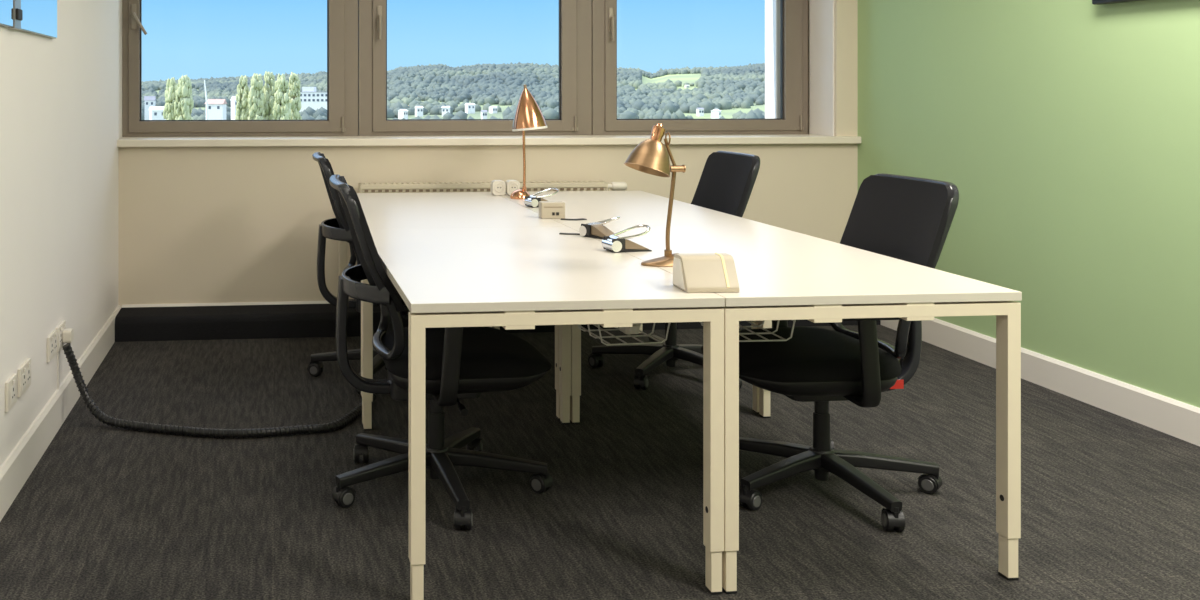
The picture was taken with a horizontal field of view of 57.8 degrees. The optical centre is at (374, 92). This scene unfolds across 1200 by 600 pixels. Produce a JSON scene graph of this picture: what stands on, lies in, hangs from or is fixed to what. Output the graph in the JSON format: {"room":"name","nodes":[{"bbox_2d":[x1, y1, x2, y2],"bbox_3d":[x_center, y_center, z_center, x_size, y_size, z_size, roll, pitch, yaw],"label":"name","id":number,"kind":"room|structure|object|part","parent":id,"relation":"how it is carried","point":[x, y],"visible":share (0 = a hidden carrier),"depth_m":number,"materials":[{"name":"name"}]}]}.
{"room":"office","nodes":[
{"label":"office","id":0,"kind":"room"},
{"bbox_2d":[0,0,121,466],"bbox_3d":[-1.066,-0.062,1.841,0.150,2.620,8.270,0,0,-6],"label":"wall","id":1,"kind":"structure","parent":0,"point":[61,97],"depth_m":3.94,"materials":[{"name":"white paint"}]},
{"bbox_2d":[0,0,12,26],"bbox_3d":[-1.086,-0.510,2.918,0.019,0.620,0.578,0,0,-6],"label":"window pane","id":2,"kind":"object","parent":1,"relation":"attached to","point":[6,6],"visible":1,"depth_m":3.12,"materials":[{"name":"glass"}]},
{"bbox_2d":[5,373,16,411],"bbox_3d":[-1.117,0.922,3.232,0.016,0.090,0.110,0,0,-6],"label":"wall socket","id":3,"kind":"object","parent":1,"relation":"attached to","point":[11,384],"visible":1,"depth_m":3.21,"materials":[{"name":"beige plastic"}]},
{"bbox_2d":[8,0,22,29],"bbox_3d":[-1.113,-0.508,3.251,0.030,0.620,0.080,0,0,-6],"label":"wall strip","id":4,"kind":"object","parent":1,"relation":"attached to","point":[17,12],"visible":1,"depth_m":3.23,"materials":[{"name":"metal"}]},
{"bbox_2d":[17,358,30,396],"bbox_3d":[-1.134,0.922,3.406,0.016,0.090,0.146,0,0,-6],"label":"wall socket","id":5,"kind":"object","parent":1,"relation":"attached to","point":[24,371],"visible":1,"depth_m":3.37,"materials":[{"name":"beige plastic"}]},
{"bbox_2d":[20,0,56,38],"bbox_3d":[-1.150,-0.510,3.576,0.019,0.620,0.565,0,0,-6],"label":"window pane","id":6,"kind":"object","parent":1,"relation":"attached to","point":[39,16],"visible":0.93,"depth_m":3.58,"materials":[{"name":"glass"}]},
{"bbox_2d":[47,330,56,362],"bbox_3d":[-1.175,0.922,3.829,0.016,0.090,0.130,0,0,-6],"label":"wall socket","id":7,"kind":"object","parent":1,"relation":"attached to","point":[52,338],"visible":1,"depth_m":3.80,"materials":[{"name":"beige plastic"}]},
{"bbox_2d":[57,352,58,388],"bbox_3d":[-1.193,1.040,3.955,0.006,0.147,0.013,0,0,-6],"label":"trim","id":8,"kind":"structure","parent":1,"relation":"attached to","point":[57,352],"depth_m":3.95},
{"bbox_2d":[0,305,120,520],"bbox_3d":[-0.961,1.181,1.625,0.018,0.134,7.820,0,0,-6],"label":"baseboard","id":9,"kind":"structure","parent":1,"relation":"attached to","point":[18,466],"depth_m":3.71,"materials":[{"name":"wood"}]},
{"bbox_2d":[55,320,65,351],"bbox_3d":[-1.191,0.922,3.989,0.016,0.090,0.146,0,0,-6],"label":"wall socket","id":10,"kind":"object","parent":1,"relation":"attached to","point":[62,325],"visible":0.8,"depth_m":3.95,"materials":[{"name":"beige plastic"}]},
{"bbox_2d":[62,328,73,345],"bbox_3d":[-1.170,0.934,4.001,0.034,0.066,0.052,0,0,-6],"label":"plug","id":11,"kind":"object","parent":10,"relation":"attached to","point":[68,333],"visible":0.98,"depth_m":3.98,"materials":[{"name":"beige plastic"}]},
{"bbox_2d":[118,0,857,306],"bbox_3d":[0.652,-0.062,5.936,4.105,2.620,0.450,0,0,-6],"label":"wall","id":12,"kind":"structure","parent":0,"point":[196,224],"depth_m":5.61,"materials":[{"name":"beige paint"}]},
{"bbox_2d":[121,301,329,307],"bbox_3d":[0.685,1.180,5.704,4.047,0.136,0.018,0,0,-6],"label":"baseboard","id":13,"kind":"structure","parent":12,"relation":"attached to","point":[285,302],"depth_m":5.56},
{"bbox_2d":[122,0,357,136],"bbox_3d":[-0.747,-0.424,5.867,1.308,1.335,0.117,0,0,-6],"label":"window","id":14,"kind":"structure","parent":12,"relation":"in","point":[342,15],"depth_m":5.88,"materials":[{"name":"beige metal"}]},
{"bbox_3d":[-1.298,-0.405,5.779,0.092,0.174,0.049,0,0,-6],"label":"handle","id":15,"kind":"part","parent":14,"relation":"part of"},
{"bbox_2d":[358,0,591,135],"bbox_3d":[0.580,-0.424,5.996,1.350,1.335,0.117,0,0,-6],"label":"window","id":16,"kind":"structure","parent":12,"relation":"in","point":[575,16],"depth_m":5.98,"materials":[{"name":"beige metal"}]},
{"bbox_3d":[0.027,-0.397,5.908,0.028,0.190,0.049,0,0,-6],"label":"handle","id":17,"kind":"part","parent":16,"relation":"part of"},
{"bbox_2d":[117,134,860,146],"bbox_3d":[0.660,0.263,5.854,4.102,0.040,0.375,0,0,-6],"label":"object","id":18,"kind":"structure","parent":12,"relation":"attached to","point":[235,141],"depth_m":5.68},
{"bbox_2d":[358,181,626,192],"bbox_3d":[0.635,0.800,5.623,1.448,0.645,0.153,0,0,-6],"label":"radiator","id":19,"kind":"object","parent":12,"relation":"attached to","point":[531,186],"visible":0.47,"depth_m":5.55,"materials":[{"name":"beige metal"}]},
{"bbox_2d":[359,181,606,188],"bbox_3d":[0.577,0.490,5.599,1.324,0.025,0.110,0,0,-6],"label":"grille","id":20,"kind":"object","parent":19,"relation":"attached to","point":[529,184],"depth_m":5.57,"materials":[{"name":"beige metal"}]},
{"bbox_3d":[0.579,0.785,5.596,1.310,0.585,0.103,0,0,-6],"label":"panel","id":21,"kind":"part","parent":19,"relation":"part of","materials":[{"name":"beige metal"}]},
{"bbox_2d":[115,304,880,341],"bbox_3d":[0.698,1.186,5.578,4.047,0.124,0.236,0,0,-6],"label":"trim","id":22,"kind":"structure","parent":12,"relation":"attached to","point":[132,324],"depth_m":5.35,"materials":[{"name":"plastic"}]},
{"bbox_2d":[592,0,807,134],"bbox_3d":[1.905,-0.424,6.125,1.304,1.335,0.117,0,0,-6],"label":"window","id":23,"kind":"structure","parent":12,"relation":"in","point":[793,119],"depth_m":6.12,"materials":[{"name":"beige metal"}]},
{"bbox_3d":[1.365,-0.397,6.038,0.028,0.190,0.049,0,0,-6],"label":"handle","id":24,"kind":"part","parent":23,"relation":"part of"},
{"bbox_2d":[765,0,779,117],"bbox_3d":[2.566,-0.252,6.350,0.365,5.000,0.145,0,0,-6],"label":"trim","id":25,"kind":"structure","parent":12,"relation":"attached to","point":[772,7],"depth_m":6.30,"materials":[{"name":"white paint"}]},
{"bbox_2d":[810,0,833,135],"bbox_3d":[2.572,-0.424,6.047,0.010,1.335,0.260,0,0,-6],"label":"trim","id":26,"kind":"structure","parent":12,"relation":"attached to","point":[821,11],"depth_m":6.03,"materials":[{"name":"white paint"}]},
{"bbox_2d":[0,325,1199,599],"bbox_3d":[1.048,1.308,1.971,4.383,0.120,8.420,0,0,-6],"label":"floor","id":27,"kind":"structure","parent":0,"point":[1110,502],"depth_m":3.21,"materials":[{"name":"grey carpet"}]},
{"bbox_2d":[62,343,375,437],"bbox_3d":[-0.552,1.095,3.932,1.211,0.306,0.346,0,0,-12],"label":"cable","id":28,"kind":"object","parent":27,"relation":"on","point":[349,417],"visible":0.95,"depth_m":3.85,"materials":[{"name":"black plastic"}]},
{"bbox_2d":[307,152,409,395],"bbox_3d":[0.052,0.758,4.638,0.699,0.979,0.685,0,0,-6],"label":"office chair","id":29,"kind":"object","parent":27,"relation":"on","point":[337,228],"visible":0.34,"depth_m":4.57,"materials":[{"name":"black plastic"}]},
{"bbox_3d":[-0.168,0.536,4.605,0.211,0.537,0.470,0,0,-6],"label":"frame","id":30,"kind":"part","parent":29,"relation":"part of","materials":[{"name":"plastic"}]},
{"bbox_3d":[-0.123,1.158,4.636,0.324,0.064,0.054,0,0,2],"label":"arm","id":31,"kind":"part","parent":29,"relation":"part of","materials":[{"name":"black plastic"}]},
{"bbox_3d":[-0.002,1.158,4.453,0.054,0.064,0.324,0,0,20],"label":"arm","id":32,"kind":"part","parent":29,"relation":"part of","materials":[{"name":"black plastic"}]},
{"bbox_3d":[0.080,0.783,4.458,0.074,0.274,0.224,0,0,-6],"label":"armrest","id":33,"kind":"part","parent":29,"relation":"part of","materials":[{"name":"black plastic"}]},
{"bbox_3d":[0.116,0.925,4.461,0.021,0.036,0.184,0,0,-9],"label":"height lever","id":34,"kind":"part","parent":29,"relation":"part of","materials":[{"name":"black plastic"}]},
{"bbox_2d":[329,174,552,529],"bbox_3d":[0.206,0.758,3.301,0.694,0.980,0.669,0,0,-6],"label":"office chair","id":35,"kind":"object","parent":27,"relation":"on","point":[460,362],"visible":0.88,"depth_m":3.19,"materials":[{"name":"black plastic"}]},
{"bbox_3d":[-0.036,0.536,3.302,0.211,0.537,0.470,0,0,-6],"label":"frame","id":36,"kind":"part","parent":35,"relation":"part of","materials":[{"name":"plastic"}]},
{"bbox_3d":[0.029,1.158,3.238,0.324,0.064,0.054,0,0,-28],"label":"arm","id":37,"kind":"part","parent":35,"relation":"part of","materials":[{"name":"black plastic"}]},
{"bbox_3d":[0.062,1.158,3.455,0.324,0.064,0.054,0,0,44],"label":"arm","id":38,"kind":"part","parent":35,"relation":"part of","materials":[{"name":"black plastic"}]},
{"bbox_3d":[0.212,0.783,3.154,0.074,0.274,0.224,0,0,-6],"label":"armrest","id":39,"kind":"part","parent":35,"relation":"part of","materials":[{"name":"black plastic"}]},
{"bbox_3d":[0.225,1.158,3.141,0.054,0.064,0.324,0,0,-10],"label":"arm","id":40,"kind":"part","parent":35,"relation":"part of","materials":[{"name":"black plastic"}]},
{"bbox_3d":[0.248,0.925,3.158,0.021,0.036,0.184,0,0,-9],"label":"height lever","id":41,"kind":"part","parent":35,"relation":"part of","materials":[{"name":"black plastic"}]},
{"bbox_3d":[0.277,1.158,3.491,0.054,0.064,0.324,0,0,26],"label":"arm","id":42,"kind":"part","parent":35,"relation":"part of","materials":[{"name":"black plastic"}]},
{"bbox_3d":[0.279,0.813,3.333,0.510,0.066,0.476,0,0,-6],"label":"seat","id":43,"kind":"part","parent":35,"relation":"part of","materials":[{"name":"black fabric"}]},
{"bbox_3d":[0.379,1.158,3.297,0.324,0.064,0.054,0,0,8],"label":"arm","id":44,"kind":"part","parent":35,"relation":"part of","materials":[{"name":"black plastic"}]},
{"bbox_2d":[339,192,564,424],"bbox_3d":[0.275,0.878,4.660,0.786,0.740,1.400,0,0,-6],"label":"desk","id":45,"kind":"object","parent":27,"relation":"on","point":[429,209],"visible":0.35,"depth_m":4.46,"materials":[{"name":"white laminate"}]},
{"bbox_3d":[-0.164,0.839,5.295,0.036,0.603,0.045,0,0,-6],"label":"leg","id":46,"kind":"part","parent":45,"relation":"part of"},
{"bbox_3d":[-0.033,0.839,3.954,0.036,0.603,0.045,0,0,-6],"label":"leg","id":47,"kind":"part","parent":45,"relation":"part of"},
{"bbox_3d":[0.713,0.839,4.026,0.036,0.603,0.045,0,0,-6],"label":"leg","id":48,"kind":"part","parent":45,"relation":"part of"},
{"bbox_2d":[362,226,724,599],"bbox_3d":[0.410,0.878,3.265,0.786,0.740,1.400,0,0,-6],"label":"desk","id":49,"kind":"object","parent":27,"relation":"on","point":[511,278],"visible":0.97,"depth_m":2.65,"materials":[{"name":"white laminate"}]},
{"bbox_3d":[-0.028,0.839,3.899,0.036,0.603,0.045,0,0,-6],"label":"leg","id":50,"kind":"part","parent":49,"relation":"part of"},
{"bbox_3d":[0.102,0.839,2.558,0.036,0.603,0.045,0,0,-6],"label":"leg","id":51,"kind":"part","parent":49,"relation":"part of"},
{"bbox_3d":[0.718,0.839,3.972,0.036,0.603,0.045,0,0,-6],"label":"leg","id":52,"kind":"part","parent":49,"relation":"part of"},
{"bbox_2d":[559,233,579,234],"bbox_3d":[0.700,0.506,3.772,0.074,0.004,0.025,0,0,15],"label":"cable","id":53,"kind":"object","parent":49,"relation":"on","point":[559,233],"visible":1,"depth_m":3.77,"materials":[{"name":"plastic"}]},
{"bbox_2d":[578,323,669,345],"bbox_3d":[0.675,0.627,3.250,0.216,0.157,0.626,0,0,-10],"label":"basket","id":54,"kind":"object","parent":49,"relation":"hanging from","point":[599,329],"visible":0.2,"depth_m":3.02,"materials":[{"name":"white metal"}]},
{"bbox_2d":[619,323,638,333],"bbox_3d":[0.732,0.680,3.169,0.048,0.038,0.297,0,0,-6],"label":"plug","id":55,"kind":"object","parent":54,"relation":"in","point":[635,329],"visible":0.34,"depth_m":3.04,"materials":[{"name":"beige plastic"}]},
{"bbox_2d":[673,253,738,292],"bbox_3d":[0.857,0.464,2.724,0.140,0.088,0.112,0,0,-3],"label":"module","id":56,"kind":"object","parent":49,"relation":"on","point":[692,272],"visible":1,"depth_m":2.69,"materials":[{"name":"beige plastic"}]},
{"bbox_3d":[0.789,0.466,2.724,0.004,0.072,0.093,0,0,-3],"label":"plate","id":57,"kind":"part","parent":56,"relation":"part of","materials":[{"name":"beige plastic"}]},
{"bbox_3d":[0.849,0.839,2.631,0.036,0.603,0.045,0,0,-6],"label":"leg","id":58,"kind":"part","parent":49,"relation":"part of","materials":[{"name":"metal"}]},
{"bbox_2d":[493,191,763,413],"bbox_3d":[1.059,0.878,4.737,0.786,0.740,1.400,0,0,-6],"label":"desk","id":59,"kind":"object","parent":27,"relation":"on","point":[634,208],"visible":0.27,"depth_m":4.50,"materials":[{"name":"white laminate"}]},
{"bbox_2d":[490,180,519,195],"bbox_3d":[0.648,0.471,5.225,0.138,0.074,0.064,0,0,-6],"label":"block","id":60,"kind":"object","parent":59,"relation":"on","point":[497,187],"visible":0.86,"depth_m":5.20,"materials":[{"name":"beige plastic"}]},
{"bbox_2d":[495,183,503,191],"bbox_3d":[0.615,0.468,5.192,0.048,0.048,0.004,0,0,-6],"label":"socket","id":61,"kind":"object","parent":60,"relation":"attached to","point":[499,187],"depth_m":5.19,"materials":[{"name":"beige plastic"}]},
{"bbox_2d":[509,183,517,191],"bbox_3d":[0.686,0.468,5.199,0.048,0.048,0.004,0,0,-6],"label":"socket","id":62,"kind":"object","parent":60,"relation":"attached to","point":[512,186],"depth_m":5.20,"materials":[{"name":"beige plastic"}]},
{"bbox_2d":[510,84,546,198],"bbox_3d":[0.742,0.233,5.085,0.184,0.550,0.170,0,0,-6],"label":"desk lamp","id":63,"kind":"object","parent":59,"relation":"on","point":[528,115],"visible":0.97,"depth_m":5.04,"materials":[{"name":"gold metal"}]},
{"bbox_3d":[0.722,0.320,5.079,0.020,0.315,0.020,0,0,-6],"label":"stem","id":64,"kind":"part","parent":63,"relation":"part of","materials":[{"name":"orange metal"}]},
{"bbox_3d":[0.750,0.081,5.085,0.170,0.211,0.170,0,0,-6],"label":"lamp shade","id":65,"kind":"part","parent":63,"relation":"part of","materials":[{"name":"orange metal"}]},
{"bbox_2d":[524,188,558,207],"bbox_3d":[0.750,0.468,4.697,0.149,0.080,0.073,0,0,-18],"label":"plug","id":66,"kind":"object","parent":59,"relation":"on","point":[532,201],"visible":0.87,"depth_m":4.67,"materials":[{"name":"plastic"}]},
{"bbox_3d":[0.765,0.449,4.701,0.118,0.042,0.071,0,0,-18],"label":"loop handle","id":67,"kind":"part","parent":66,"relation":"part of","materials":[{"name":"silver metal"}]},
{"bbox_2d":[539,201,564,218],"bbox_3d":[0.719,0.475,4.266,0.098,0.066,0.057,0,0,-4],"label":"box","id":68,"kind":"object","parent":59,"relation":"on","point":[547,209],"visible":1,"depth_m":4.24,"materials":[{"name":"beige plastic"}]},
{"bbox_2d":[560,218,586,219],"bbox_3d":[0.794,0.506,4.206,0.107,0.004,0.049,0,0,-6],"label":"cable","id":69,"kind":"object","parent":59,"relation":"on","point":[561,218],"visible":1,"depth_m":4.19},
{"bbox_3d":[1.497,0.839,4.103,0.036,0.603,0.045,0,0,-6],"label":"leg","id":70,"kind":"part","parent":59,"relation":"part of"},
{"bbox_2d":[588,151,759,389],"bbox_3d":[1.323,0.758,4.702,0.713,0.980,0.686,0,0,-6],"label":"office chair","id":71,"kind":"object","parent":27,"relation":"on","point":[727,180],"visible":0.4,"depth_m":4.67,"materials":[{"name":"black plastic"}]},
{"bbox_3d":[1.143,1.158,4.741,0.324,0.064,0.054,0,0,19],"label":"arm","id":72,"kind":"part","parent":71,"relation":"part of","materials":[{"name":"black plastic"}]},
{"bbox_3d":[1.206,1.158,4.532,0.054,0.064,0.324,0,0,37],"label":"arm","id":73,"kind":"part","parent":71,"relation":"part of","materials":[{"name":"black plastic"}]},
{"bbox_3d":[1.323,1.158,4.865,0.054,0.064,0.324,0,0,1],"label":"arm","id":74,"kind":"part","parent":71,"relation":"part of","materials":[{"name":"black plastic"}]},
{"bbox_3d":[1.424,1.158,4.526,0.054,0.064,0.324,0,0,-35],"label":"arm","id":75,"kind":"part","parent":71,"relation":"part of","materials":[{"name":"black plastic"}]},
{"bbox_3d":[1.497,1.158,4.732,0.324,0.064,0.054,0,0,-17],"label":"arm","id":76,"kind":"part","parent":71,"relation":"part of","materials":[{"name":"black plastic"}]},
{"bbox_3d":[1.550,0.536,4.702,0.211,0.537,0.470,0,0,-6],"label":"frame","id":77,"kind":"part","parent":71,"relation":"part of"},
{"bbox_2d":[569,224,1021,593],"bbox_3d":[1.194,0.878,3.341,0.786,0.740,1.400,0,0,-6],"label":"desk","id":78,"kind":"object","parent":27,"relation":"on","point":[783,274],"visible":0.81,"depth_m":2.70,"materials":[{"name":"white laminate"}]},
{"bbox_3d":[0.756,0.839,3.975,0.036,0.603,0.045,0,0,-6],"label":"leg","id":79,"kind":"part","parent":78,"relation":"part of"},
{"bbox_2d":[579,217,619,238],"bbox_3d":[0.795,0.468,3.683,0.073,0.080,0.149,0,0,-34],"label":"plug","id":80,"kind":"object","parent":78,"relation":"on","point":[597,230],"visible":0.88,"depth_m":3.68,"materials":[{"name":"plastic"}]},
{"bbox_3d":[0.803,0.449,3.670,0.071,0.042,0.118,0,0,-34],"label":"loop handle","id":81,"kind":"part","parent":80,"relation":"part of","materials":[{"name":"silver metal"}]},
{"bbox_2d":[602,225,651,252],"bbox_3d":[0.814,0.468,3.381,0.149,0.080,0.073,0,0,-14],"label":"cable","id":82,"kind":"object","parent":78,"relation":"on","point":[613,243],"visible":1,"depth_m":3.36,"materials":[{"name":"white plastic"}]},
{"bbox_3d":[0.830,0.449,3.384,0.118,0.042,0.071,0,0,-14],"label":"loop handle","id":83,"kind":"part","parent":82,"relation":"part of","materials":[{"name":"silver metal"}]},
{"bbox_2d":[624,123,685,266],"bbox_3d":[0.829,0.299,3.102,0.185,0.418,0.138,0,0,-6],"label":"desk lamp","id":84,"kind":"object","parent":78,"relation":"on","point":[650,156],"visible":0.94,"depth_m":3.09,"materials":[{"name":"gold metal"}]},
{"bbox_3d":[0.803,0.193,3.099,0.132,0.116,0.138,0,0,-6],"label":"lamp shade","id":85,"kind":"part","parent":84,"relation":"part of","materials":[{"name":"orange metal"}]},
{"bbox_2d":[650,123,665,140],"bbox_3d":[0.838,0.118,3.114,0.046,0.057,0.040,0,0,-6],"label":"socket","id":86,"kind":"object","parent":84,"relation":"attached to","point":[657,133],"depth_m":3.10,"materials":[{"name":"gold metal"}]},
{"bbox_3d":[0.880,0.180,3.127,0.039,0.090,0.010,0,0,14],"label":"arm","id":87,"kind":"part","parent":84,"relation":"part of","materials":[{"name":"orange metal"}]},
{"bbox_3d":[0.878,0.357,3.119,0.037,0.266,0.022,0,0,-6],"label":"stem","id":88,"kind":"part","parent":84,"relation":"part of","materials":[{"name":"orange metal"}]},
{"bbox_3d":[0.886,0.839,2.635,0.036,0.603,0.045,0,0,-6],"label":"leg","id":89,"kind":"part","parent":78,"relation":"part of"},
{"bbox_2d":[700,320,795,341],"bbox_3d":[1.065,0.627,3.288,0.216,0.157,0.626,0,0,-5],"label":"basket","id":90,"kind":"object","parent":78,"relation":"hanging from","point":[794,321],"visible":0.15,"depth_m":3.05,"materials":[{"name":"white metal"}]},
{"bbox_3d":[1.503,0.839,4.048,0.036,0.603,0.045,0,0,-6],"label":"leg","id":91,"kind":"part","parent":78,"relation":"part of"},
{"bbox_3d":[1.633,0.839,2.707,0.036,0.603,0.045,0,0,-6],"label":"leg","id":92,"kind":"part","parent":78,"relation":"part of","materials":[{"name":"metal"}]},
{"bbox_2d":[701,173,958,531],"bbox_3d":[1.419,0.758,3.290,0.710,0.980,0.682,0,0,-6],"label":"office chair","id":93,"kind":"object","parent":27,"relation":"on","point":[905,218],"visible":0.66,"depth_m":3.22,"materials":[{"name":"black plastic"}]},
{"bbox_3d":[1.271,1.158,3.437,0.324,0.064,0.054,0,0,42],"label":"arm","id":94,"kind":"part","parent":93,"relation":"part of","materials":[{"name":"black plastic"}]},
{"bbox_3d":[1.391,0.783,3.482,0.074,0.274,0.224,0,0,-6],"label":"armrest","id":95,"kind":"part","parent":93,"relation":"part of","materials":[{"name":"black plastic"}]},
{"bbox_3d":[1.246,1.158,3.220,0.324,0.064,0.054,0,0,-30],"label":"arm","id":96,"kind":"part","parent":93,"relation":"part of","materials":[{"name":"black plastic"}]},
{"bbox_3d":[1.324,0.813,3.304,0.510,0.066,0.476,0,0,-6],"label":"seat","id":97,"kind":"part","parent":93,"relation":"part of","materials":[{"name":"black fabric"}]},
{"bbox_3d":[1.446,1.158,3.129,0.054,0.064,0.324,0,0,-12],"label":"arm","id":98,"kind":"part","parent":93,"relation":"part of","materials":[{"name":"black plastic"}]},
{"bbox_3d":[1.424,0.783,3.142,0.074,0.274,0.224,0,0,-6],"label":"armrest","id":99,"kind":"part","parent":93,"relation":"part of","materials":[{"name":"black plastic"}]},
{"bbox_3d":[1.593,1.158,3.291,0.324,0.064,0.054,0,0,6],"label":"arm","id":100,"kind":"part","parent":93,"relation":"part of","materials":[{"name":"black plastic"}]},
{"bbox_3d":[1.639,0.536,3.334,0.211,0.537,0.470,0,0,-6],"label":"frame","id":101,"kind":"part","parent":93,"relation":"part of","materials":[{"name":"plastic"}]},
{"bbox_2d":[858,0,1199,407],"bbox_3d":[3.147,-0.062,2.250,0.150,2.620,8.270,0,0,-6],"label":"wall","id":102,"kind":"structure","parent":0,"point":[1066,132],"depth_m":4.38,"materials":[{"name":"green paint"}]},
{"bbox_2d":[881,318,1199,445],"bbox_3d":[3.085,1.183,2.018,0.018,0.130,7.820,0,0,-6],"label":"baseboard","id":103,"kind":"structure","parent":102,"relation":"attached to","point":[1178,419],"depth_m":4.24,"materials":[{"name":"wood"}]},
{"bbox_2d":[1092,0,1140,4],"bbox_3d":[2.934,-0.780,3.420,0.048,0.860,1.500,0,0,-6],"label":"wall screen","id":104,"kind":"object","parent":102,"relation":"attached to","point":[1095,2],"visible":1,"depth_m":4.09,"materials":[{"name":"black plastic"}]},
{"label":"outside","id":105,"kind":"structure","parent":0,"visible":0},
{"bbox_2d":[156,73,764,118],"bbox_3d":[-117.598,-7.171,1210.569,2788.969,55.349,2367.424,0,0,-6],"label":"hills","id":106,"kind":"structure","parent":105,"point":[689,78],"depth_m":696.01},
{"bbox_2d":[144,96,155,119],"bbox_3d":[-108.955,8.016,508.457,5.354,13.064,4.600,0,0,-6],"label":"house","id":107,"kind":"structure","parent":106,"relation":"on","point":[149,100],"depth_m":506.36,"materials":[{"name":"grey stone"}]},
{"bbox_2d":[149,106,165,119],"bbox_3d":[-85.004,9.873,411.308,6.360,9.350,4.632,0,0,-26],"label":"house","id":108,"kind":"structure","parent":106,"relation":"on","point":[155,112],"depth_m":409.56,"materials":[{"name":"paint"}]},
{"bbox_2d":[163,77,176,119],"bbox_3d":[-45.488,5.595,235.659,4.099,18.309,3.881,0,0,-6],"label":"poplar tree","id":109,"kind":"object","parent":106,"relation":"on","point":[171,85],"visible":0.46,"depth_m":234.56,"materials":[{"name":"green plant"}]},
{"bbox_2d":[174,75,193,119],"bbox_3d":[-42.203,5.285,232.176,4.573,18.929,4.389,0,0,-6],"label":"poplar tree","id":110,"kind":"object","parent":106,"relation":"on","point":[184,103],"visible":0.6,"depth_m":231.09,"materials":[{"name":"green plant"}]},
{"bbox_2d":[204,80,207,119],"bbox_3d":[-66.417,4.515,414.695,2.349,19.485,1.800,0,0,-6],"label":"mast","id":111,"kind":"object","parent":106,"relation":"on","point":[204,80],"visible":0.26,"depth_m":414.39,"materials":[{"name":"metal"}]},
{"bbox_2d":[205,99,226,119],"bbox_3d":[-64.380,8.502,425.153,7.808,12.093,5.645,0,0,9],"label":"house","id":112,"kind":"structure","parent":106,"relation":"on","point":[216,107],"depth_m":422.88,"materials":[{"name":"white stone"}]},
{"bbox_2d":[230,96,236,119],"bbox_3d":[-65.618,7.987,495.676,4.029,13.121,4.600,0,0,-36],"label":"house","id":113,"kind":"structure","parent":106,"relation":"on","point":[233,98],"depth_m":494.03,"materials":[{"name":"paint"}]},
{"bbox_2d":[235,75,248,119],"bbox_3d":[-31.200,5.261,248.049,3.786,18.978,3.500,0,0,-6],"label":"poplar tree","id":114,"kind":"object","parent":106,"relation":"on","point":[242,110],"visible":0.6,"depth_m":247.20,"materials":[{"name":"green plant"}]},
{"bbox_2d":[247,73,264,119],"bbox_3d":[-27.642,5.029,244.390,4.108,19.441,4.471,0,0,-6],"label":"poplar tree","id":115,"kind":"object","parent":106,"relation":"on","point":[256,97],"visible":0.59,"depth_m":243.37,"materials":[{"name":"green plant"}]},
{"bbox_2d":[262,71,275,119],"bbox_3d":[-25.365,4.713,250.647,4.453,20.072,4.247,0,0,-6],"label":"poplar tree","id":116,"kind":"object","parent":106,"relation":"on","point":[269,91],"visible":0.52,"depth_m":249.63,"materials":[{"name":"green plant"}]},
{"bbox_2d":[272,73,290,119],"bbox_3d":[-21.590,5.053,243.065,4.500,19.393,4.401,0,0,-6],"label":"poplar tree","id":117,"kind":"object","parent":106,"relation":"on","point":[281,110],"visible":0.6,"depth_m":241.95,"materials":[{"name":"green plant"}]},
{"bbox_2d":[288,72,301,119],"bbox_3d":[-19.197,4.842,249.363,3.676,19.816,4.006,0,0,-6],"label":"poplar tree","id":118,"kind":"object","parent":106,"relation":"on","point":[294,93],"visible":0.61,"depth_m":248.29,"materials":[{"name":"green plant"}]},
{"bbox_2d":[299,87,326,111],"bbox_3d":[-36.512,5.294,638.958,18.686,17.907,12.400,0,0,4],"label":"apartment block","id":119,"kind":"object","parent":106,"relation":"on","point":[309,97],"visible":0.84,"depth_m":633.11,"materials":[{"name":"grey stone"}]},
{"bbox_2d":[398,109,407,118],"bbox_3d":[14.928,11.433,559.801,4.600,5.804,4.013,0,0,44],"label":"house","id":120,"kind":"structure","parent":106,"relation":"on","point":[402,113],"depth_m":558.72,"materials":[{"name":"paint"}]},
{"bbox_2d":[414,106,423,116],"bbox_3d":[25.121,10.560,599.474,4.257,6.267,4.600,0,0,-16],"label":"house","id":121,"kind":"structure","parent":106,"relation":"on","point":[418,109],"depth_m":597.81,"materials":[{"name":"paint"}]},
{"bbox_2d":[441,106,450,116],"bbox_3d":[40.479,10.557,598.633,4.714,6.260,4.600,0,0,14],"label":"house","id":122,"kind":"structure","parent":106,"relation":"on","point":[445,109],"depth_m":596.93,"materials":[{"name":"paint"}]},
{"bbox_2d":[142,62,764,119],"bbox_3d":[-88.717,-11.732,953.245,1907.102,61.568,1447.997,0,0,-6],"label":"landscape","id":123,"kind":"structure","parent":106,"relation":"on","point":[721,88],"depth_m":855.90,"materials":[{"name":"green plant"}]},
{"bbox_2d":[465,103,474,113],"bbox_3d":[57.669,9.374,637.397,5.476,6.562,4.600,0,0,-21],"label":"house","id":124,"kind":"structure","parent":106,"relation":"on","point":[469,107],"depth_m":635.74,"materials":[{"name":"paint"}]},
{"bbox_2d":[480,110,487,118],"bbox_3d":[57.822,11.691,557.007,3.160,5.253,4.600,0,0,-6],"label":"house","id":125,"kind":"structure","parent":106,"relation":"on","point":[483,112],"depth_m":555.05,"materials":[{"name":"paint"}]},
{"bbox_2d":[489,106,496,112],"bbox_3d":[71.474,10.239,635.997,4.013,4.634,4.600,0,0,-31],"label":"house","id":126,"kind":"structure","parent":106,"relation":"on","point":[492,109],"depth_m":634.50,"materials":[{"name":"paint"}]},
{"bbox_2d":[696,108,703,115],"bbox_3d":[183.324,10.802,592.277,3.434,5.074,4.600,0,0,-6],"label":"house","id":127,"kind":"structure","parent":106,"relation":"on","point":[699,111],"depth_m":590.41,"materials":[{"name":"grey stone"}]},
{"bbox_2d":[711,109,720,118],"bbox_3d":[172.973,11.173,532.617,4.600,6.349,4.440,0,0,34],"label":"house","id":128,"kind":"structure","parent":106,"relation":"on","point":[715,113],"depth_m":530.79,"materials":[{"name":"paint"}]}
]}

